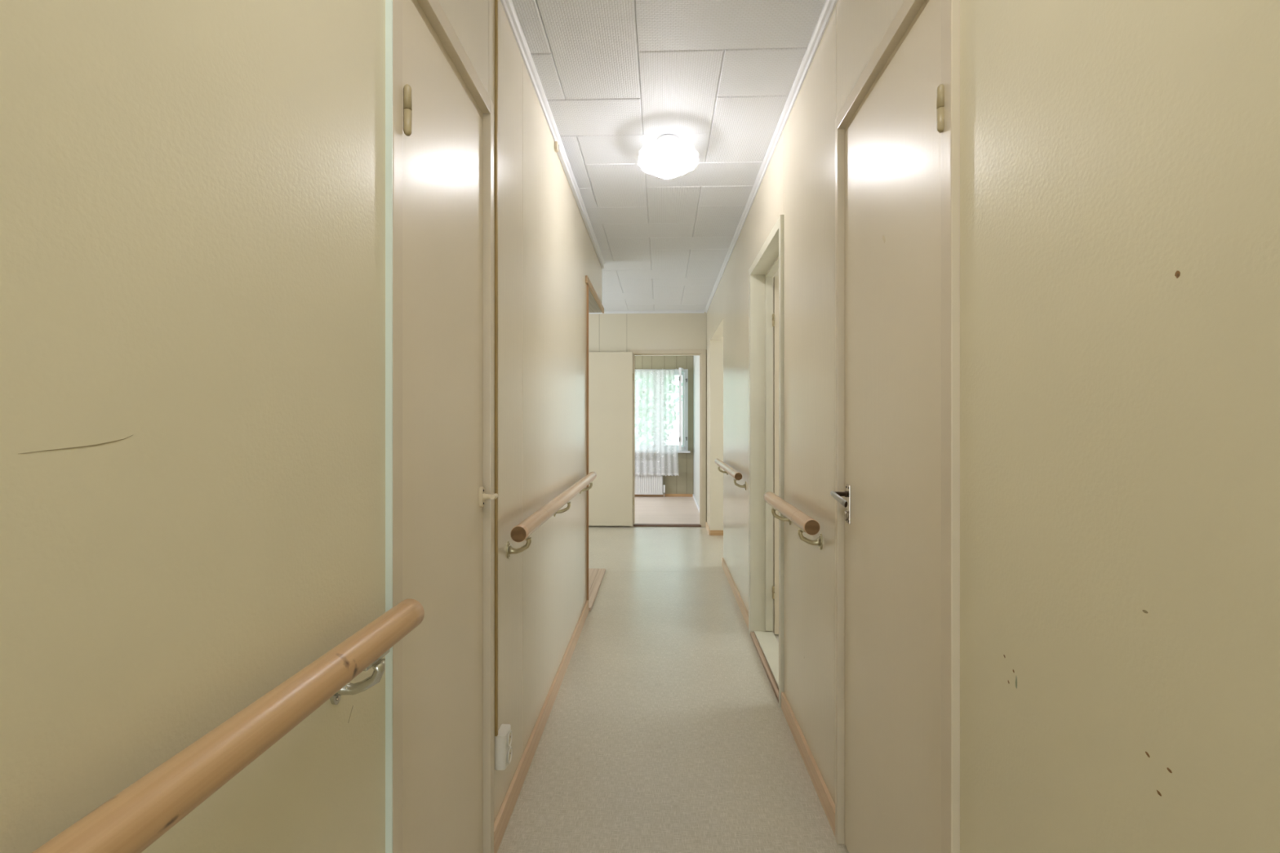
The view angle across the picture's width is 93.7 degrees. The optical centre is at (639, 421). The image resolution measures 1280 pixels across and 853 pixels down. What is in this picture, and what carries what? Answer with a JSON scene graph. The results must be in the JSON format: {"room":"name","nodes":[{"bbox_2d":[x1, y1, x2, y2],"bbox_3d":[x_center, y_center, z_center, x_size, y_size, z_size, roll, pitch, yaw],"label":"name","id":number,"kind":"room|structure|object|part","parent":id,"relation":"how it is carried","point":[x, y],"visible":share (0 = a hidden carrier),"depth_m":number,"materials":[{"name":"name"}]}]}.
{"room":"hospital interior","nodes":[
{"label":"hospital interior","id":0,"kind":"room"},
{"bbox_2d":[0,0,601,852],"bbox_3d":[-0.494,-0.025,1.350,0.120,2.520,7.063,0,0,2],"label":"wall","id":1,"kind":"structure","parent":0,"point":[193,192],"depth_m":0.66,"materials":[{"name":"paint"}]},
{"bbox_2d":[31,599,424,852],"bbox_3d":[-0.432,0.357,0.240,0.084,0.120,1.550,0,0,2],"label":"handrail","id":2,"kind":"object","parent":1,"relation":"attached to","point":[131,821],"visible":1,"depth_m":0.57,"materials":[{"name":"brown wood"}]},
{"bbox_3d":[-0.448,0.391,0.884,0.005,0.053,0.027,0,0,2],"label":"wall plate","id":3,"kind":"part","parent":2,"relation":"part of","materials":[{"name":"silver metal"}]},
{"bbox_2d":[385,0,497,852],"bbox_3d":[-0.451,-0.015,1.368,0.110,2.500,0.638,0,0,2],"label":"door","id":4,"kind":"structure","parent":1,"relation":"in","point":[440,496],"depth_m":1.33,"materials":[{"name":"paint"}]},
{"bbox_3d":[-0.415,0.205,1.622,0.035,0.055,0.022,0,0,2],"label":"pull handle","id":5,"kind":"part","parent":4,"relation":"part of","materials":[{"name":"beige metal"}]},
{"bbox_2d":[494,0,497,736],"bbox_3d":[-0.417,-0.174,1.742,0.007,2.172,0.012,0,0,2],"label":"cable conduit","id":6,"kind":"object","parent":1,"relation":"attached to","point":[495,1],"visible":1,"depth_m":1.74,"materials":[{"name":"beige plastic"}]},
{"bbox_2d":[495,724,512,770],"bbox_3d":[-0.401,0.963,1.774,0.037,0.100,0.072,0,0,2],"label":"wall socket","id":7,"kind":"object","parent":1,"relation":"attached to","point":[504,751],"visible":1,"depth_m":1.74,"materials":[{"name":"white plastic"}]},
{"bbox_2d":[493,600,588,852],"bbox_3d":[-0.377,1.196,2.788,0.013,0.078,2.198,0,0,2],"label":"baseboard","id":8,"kind":"structure","parent":1,"relation":"attached to","point":[502,820],"depth_m":2.19,"materials":[{"name":"brown wood"}]},
{"bbox_2d":[506,471,596,558],"bbox_3d":[-0.343,0.371,2.743,0.083,0.119,1.922,0,0,2],"label":"handrail","id":9,"kind":"object","parent":1,"relation":"attached to","point":[524,530],"visible":1,"depth_m":2.09,"materials":[{"name":"brown wood"}]},
{"bbox_3d":[-0.413,0.404,1.882,0.005,0.053,0.027,0,0,2],"label":"wall plate","id":10,"kind":"part","parent":9,"relation":"part of","materials":[{"name":"beige metal"}]},
{"bbox_2d":[500,0,604,264],"bbox_3d":[-0.421,-1.274,1.347,0.026,0.023,7.063,0,0,2],"label":"trim","id":11,"kind":"structure","parent":1,"relation":"attached to","point":[508,5],"depth_m":2.25,"materials":[{"name":"white wood"}]},
{"bbox_2d":[554,141,604,268],"bbox_3d":[-0.338,-1.243,3.787,0.018,0.036,2.175,0,0,2],"label":"cable trunking","id":12,"kind":"object","parent":1,"relation":"attached to","point":[557,148],"visible":1,"depth_m":3.31,"materials":[{"name":"paint"}]},
{"bbox_2d":[585,275,604,599],"bbox_3d":[-0.381,0.141,4.369,0.133,2.137,1.105,0,0,2],"label":"door","id":13,"kind":"structure","parent":1,"relation":"in","point":[594,304],"depth_m":3.88,"materials":[{"name":"brown wood"}]},
{"bbox_3d":[-0.321,-0.905,4.367,0.013,0.044,1.105,0,0,2],"label":"header casing","id":14,"kind":"part","parent":13,"relation":"part of","materials":[{"name":"brown wood"}]},
{"bbox_2d":[588,311,706,526],"bbox_3d":[-0.728,-0.025,7.110,3.240,2.520,0.100,0,0,2],"label":"wall","id":15,"kind":"structure","parent":0,"point":[607,332],"depth_m":7.03,"materials":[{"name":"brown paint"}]},
{"bbox_2d":[588,311,704,314],"bbox_3d":[-0.799,-1.274,7.050,3.102,0.023,0.026,0,0,2],"label":"trim","id":16,"kind":"structure","parent":15,"relation":"attached to","point":[605,312],"depth_m":7.01,"materials":[{"name":"white wood"}]},
{"bbox_2d":[588,349,706,527],"bbox_3d":[-0.064,0.199,7.056,1.671,2.072,0.162,0,0,2],"label":"door","id":17,"kind":"structure","parent":15,"relation":"in","point":[611,375],"depth_m":6.99,"materials":[{"name":"paint"}]},
{"bbox_3d":[0.326,0.199,7.067,0.893,2.072,0.112,0,0,2],"label":"frame","id":18,"kind":"part","parent":17,"relation":"part of","materials":[{"name":"paint"}]},
{"bbox_2d":[635,355,693,493],"bbox_3d":[-0.389,-0.015,9.880,2.760,2.500,0.120,0,0,2],"label":"wall","id":19,"kind":"structure","parent":0,"point":[682,483],"depth_m":9.78,"materials":[{"name":"brown paint"}]},
{"bbox_2d":[635,460,665,497],"bbox_3d":[-0.149,0.932,9.771,1.116,0.595,0.078,0,0,2],"label":"radiator","id":20,"kind":"object","parent":19,"relation":"attached to","point":[644,485],"visible":0.48,"depth_m":9.73,"materials":[{"name":"metal"}]},
{"bbox_2d":[635,367,690,453],"bbox_3d":[0.087,-0.167,9.650,1.448,1.360,0.527,0,0,2],"label":"window","id":21,"kind":"structure","parent":19,"relation":"in","point":[683,448],"depth_m":9.79,"materials":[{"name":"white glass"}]},
{"bbox_3d":[-0.145,-0.182,9.891,0.818,1.240,0.040,0,0,2],"label":"sash","id":22,"kind":"part","parent":21,"relation":"part of","materials":[{"name":"glass"}]},
{"bbox_2d":[635,368,676,370],"bbox_3d":[-0.023,-0.838,9.770,1.260,0.022,0.058,0,0,2],"label":"curtain rod","id":23,"kind":"object","parent":21,"relation":"attached to","point":[662,369],"visible":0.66,"depth_m":9.74,"materials":[{"name":"white metal"}]},
{"bbox_3d":[-0.024,-0.833,9.747,1.260,0.011,0.012,0,0,2],"label":"rod","id":24,"kind":"part","parent":23,"relation":"part of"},
{"bbox_2d":[635,369,661,475],"bbox_3d":[-0.149,0.032,9.711,1.012,1.714,0.031,0,0,2],"label":"lace curtain","id":25,"kind":"object","parent":23,"relation":"hanging from","point":[639,473],"visible":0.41,"depth_m":9.70,"materials":[{"name":"white fabric"}]},
{"bbox_2d":[660,369,678,475],"bbox_3d":[0.474,0.029,9.661,0.300,1.708,0.026,0,0,2],"label":"lace curtain","id":26,"kind":"object","parent":23,"relation":"hanging from","point":[668,438],"visible":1,"depth_m":9.66,"materials":[{"name":"white fabric"}]},
{"bbox_3d":[0.091,0.499,9.761,1.448,0.028,0.066,0,0,2],"label":"sill","id":27,"kind":"part","parent":21,"relation":"part of","materials":[{"name":"white wood"}]},
{"bbox_3d":[0.545,-0.182,9.867,0.389,1.240,0.040,0,0,2],"label":"sash","id":28,"kind":"part","parent":21,"relation":"part of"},
{"bbox_3d":[0.673,-0.192,9.576,0.036,1.290,0.396,0,0,14],"label":"sash","id":29,"kind":"part","parent":21,"relation":"part of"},
{"bbox_2d":[635,493,693,497],"bbox_3d":[-0.382,1.208,9.813,2.500,0.046,0.013,0,0,2],"label":"baseboard","id":30,"kind":"structure","parent":19,"relation":"attached to","point":[665,495],"depth_m":9.77,"materials":[{"name":"brown wood"}]},
{"bbox_2d":[511,0,826,311],"bbox_3d":[0.086,-1.315,2.404,5.440,0.060,9.450,0,0,2],"label":"ceiling","id":31,"kind":"structure","parent":0,"point":[616,77],"depth_m":2.48,"materials":[{"name":"white tile"}]},
{"bbox_2d":[645,133,689,173],"bbox_3d":[0.128,-1.197,2.737,0.277,0.175,0.277,0,0,2],"label":"ceiling lamp","id":32,"kind":"object","parent":31,"relation":"attached to","point":[668,157],"visible":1,"depth_m":2.72,"materials":[{"name":"white"}]},
{"bbox_3d":[0.127,-1.163,2.737,0.064,0.064,0.064,0,0,2],"label":"bulb","id":33,"kind":"part","parent":32,"relation":"part of","materials":[{"name":"white glass"}]},
{"bbox_2d":[497,496,848,852],"bbox_3d":[0.135,1.283,3.798,5.440,0.104,12.240,0,0,2],"label":"floor","id":34,"kind":"structure","parent":0,"point":[666,730],"depth_m":2.40,"materials":[{"name":"beige laminate"}]},
{"bbox_2d":[588,568,605,611],"bbox_3d":[-0.597,1.224,4.428,0.593,0.022,1.037,0,0,2],"label":"threshold","id":35,"kind":"object","parent":34,"relation":"on","point":[596,576],"visible":0.19,"depth_m":4.50,"materials":[{"name":"brown wood"}]},
{"bbox_2d":[720,269,778,530],"bbox_3d":[1.834,-0.025,4.298,2.080,2.520,4.520,0,0,2],"label":"wall","id":36,"kind":"structure","parent":0,"point":[776,273],"depth_m":6.49,"materials":[{"name":"beige paint"}]},
{"bbox_2d":[710,530,723,535],"bbox_3d":[1.785,1.208,6.454,2.051,0.055,0.013,0,0,2],"label":"baseboard","id":37,"kind":"structure","parent":36,"relation":"attached to","point":[712,532],"depth_m":6.48,"materials":[{"name":"brown wood"}]},
{"bbox_2d":[693,0,1279,852],"bbox_3d":[0.716,-0.025,3.777,0.117,2.520,12.000,0,0,2],"label":"wall","id":38,"kind":"structure","parent":0,"point":[1120,159],"depth_m":0.74,"materials":[{"name":"paint"}]},
{"bbox_2d":[693,493,699,512],"bbox_3d":[0.817,1.208,8.439,0.013,0.046,2.646,0,0,2],"label":"baseboard","id":39,"kind":"structure","parent":38,"relation":"attached to","point":[694,498],"depth_m":8.84,"materials":[{"name":"white wood"}]},
{"bbox_2d":[705,521,710,535],"bbox_3d":[0.762,1.205,6.747,0.013,0.060,0.500,0,0,2],"label":"baseboard","id":40,"kind":"structure","parent":38,"relation":"attached to","point":[706,523],"depth_m":6.72,"materials":[{"name":"brown wood"}]},
{"bbox_2d":[714,458,746,489],"bbox_3d":[0.640,0.371,4.330,0.084,0.118,1.380,0,0,2],"label":"handrail","id":41,"kind":"object","parent":38,"relation":"attached to","point":[735,474],"visible":1,"depth_m":3.92,"materials":[{"name":"beige wood"}]},
{"bbox_3d":[0.622,0.336,4.331,0.047,0.047,1.380,0,0,2],"label":"rail","id":42,"kind":"part","parent":41,"relation":"part of","materials":[{"name":"brown wood"}]},
{"bbox_2d":[721,558,748,629],"bbox_3d":[0.676,1.200,4.324,0.013,0.070,1.579,0,0,2],"label":"baseboard","id":43,"kind":"structure","parent":38,"relation":"attached to","point":[743,609],"depth_m":4.15,"materials":[{"name":"brown wood"}]},
{"bbox_2d":[748,214,783,707],"bbox_3d":[1.085,0.172,3.042,0.928,2.126,0.945,0,0,2],"label":"door","id":44,"kind":"structure","parent":38,"relation":"in","point":[766,292],"depth_m":3.45,"materials":[{"name":"paint"}]},
{"bbox_2d":[704,0,837,313],"bbox_3d":[0.601,-1.274,2.395,0.026,0.023,9.230,0,0,2],"label":"trim","id":45,"kind":"structure","parent":38,"relation":"attached to","point":[829,5],"depth_m":2.48,"materials":[{"name":"white wood"}]},
{"bbox_2d":[764,491,822,550],"bbox_3d":[0.565,0.365,2.231,0.085,0.119,0.740,0,0,2],"label":"handrail","id":46,"kind":"object","parent":38,"relation":"attached to","point":[805,523],"visible":1,"depth_m":2.01,"materials":[{"name":"brown wood"}]},
{"bbox_3d":[0.596,0.398,1.980,0.005,0.053,0.027,0,0,2],"label":"wall plate","id":47,"kind":"part","parent":46,"relation":"part of","materials":[{"name":"beige metal"}]},
{"bbox_2d":[781,692,835,835],"bbox_3d":[0.599,1.200,2.179,0.013,0.070,0.806,0,0,2],"label":"baseboard","id":48,"kind":"structure","parent":38,"relation":"attached to","point":[828,804],"depth_m":2.08,"materials":[{"name":"brown wood"}]},
{"bbox_2d":[830,0,959,852],"bbox_3d":[0.590,0.172,1.417,0.121,2.126,0.711,0,0,2],"label":"door","id":49,"kind":"structure","parent":38,"relation":"in","point":[896,495],"depth_m":1.34,"materials":[{"name":"paint"}]},
{"bbox_3d":[0.549,0.216,1.663,0.016,0.035,0.101,0,0,-3],"label":"lever","id":50,"kind":"part","parent":49,"relation":"part of","materials":[{"name":"grey metal"}]},
{"bbox_3d":[0.591,0.235,1.702,0.004,0.110,0.032,0,0,2],"label":"lever handle","id":51,"kind":"part","parent":49,"relation":"part of","materials":[{"name":"silver metal"}]},
{"label":"outside","id":52,"kind":"structure","parent":0,"visible":0},
{"bbox_3d":[0.781,1.835,21.961,28.000,0.200,24.050,0,0,2],"label":"lawn","id":53,"kind":"structure","parent":52,"visible":0},
{"bbox_2d":[635,375,682,444],"bbox_3d":[-0.579,-0.425,14.515,3.246,4.328,3.258,0,0,2],"label":"tree","id":54,"kind":"object","parent":53,"relation":"on","point":[644,402],"visible":0.12,"depth_m":13.89,"materials":[{"name":"green plant"}]}
]}

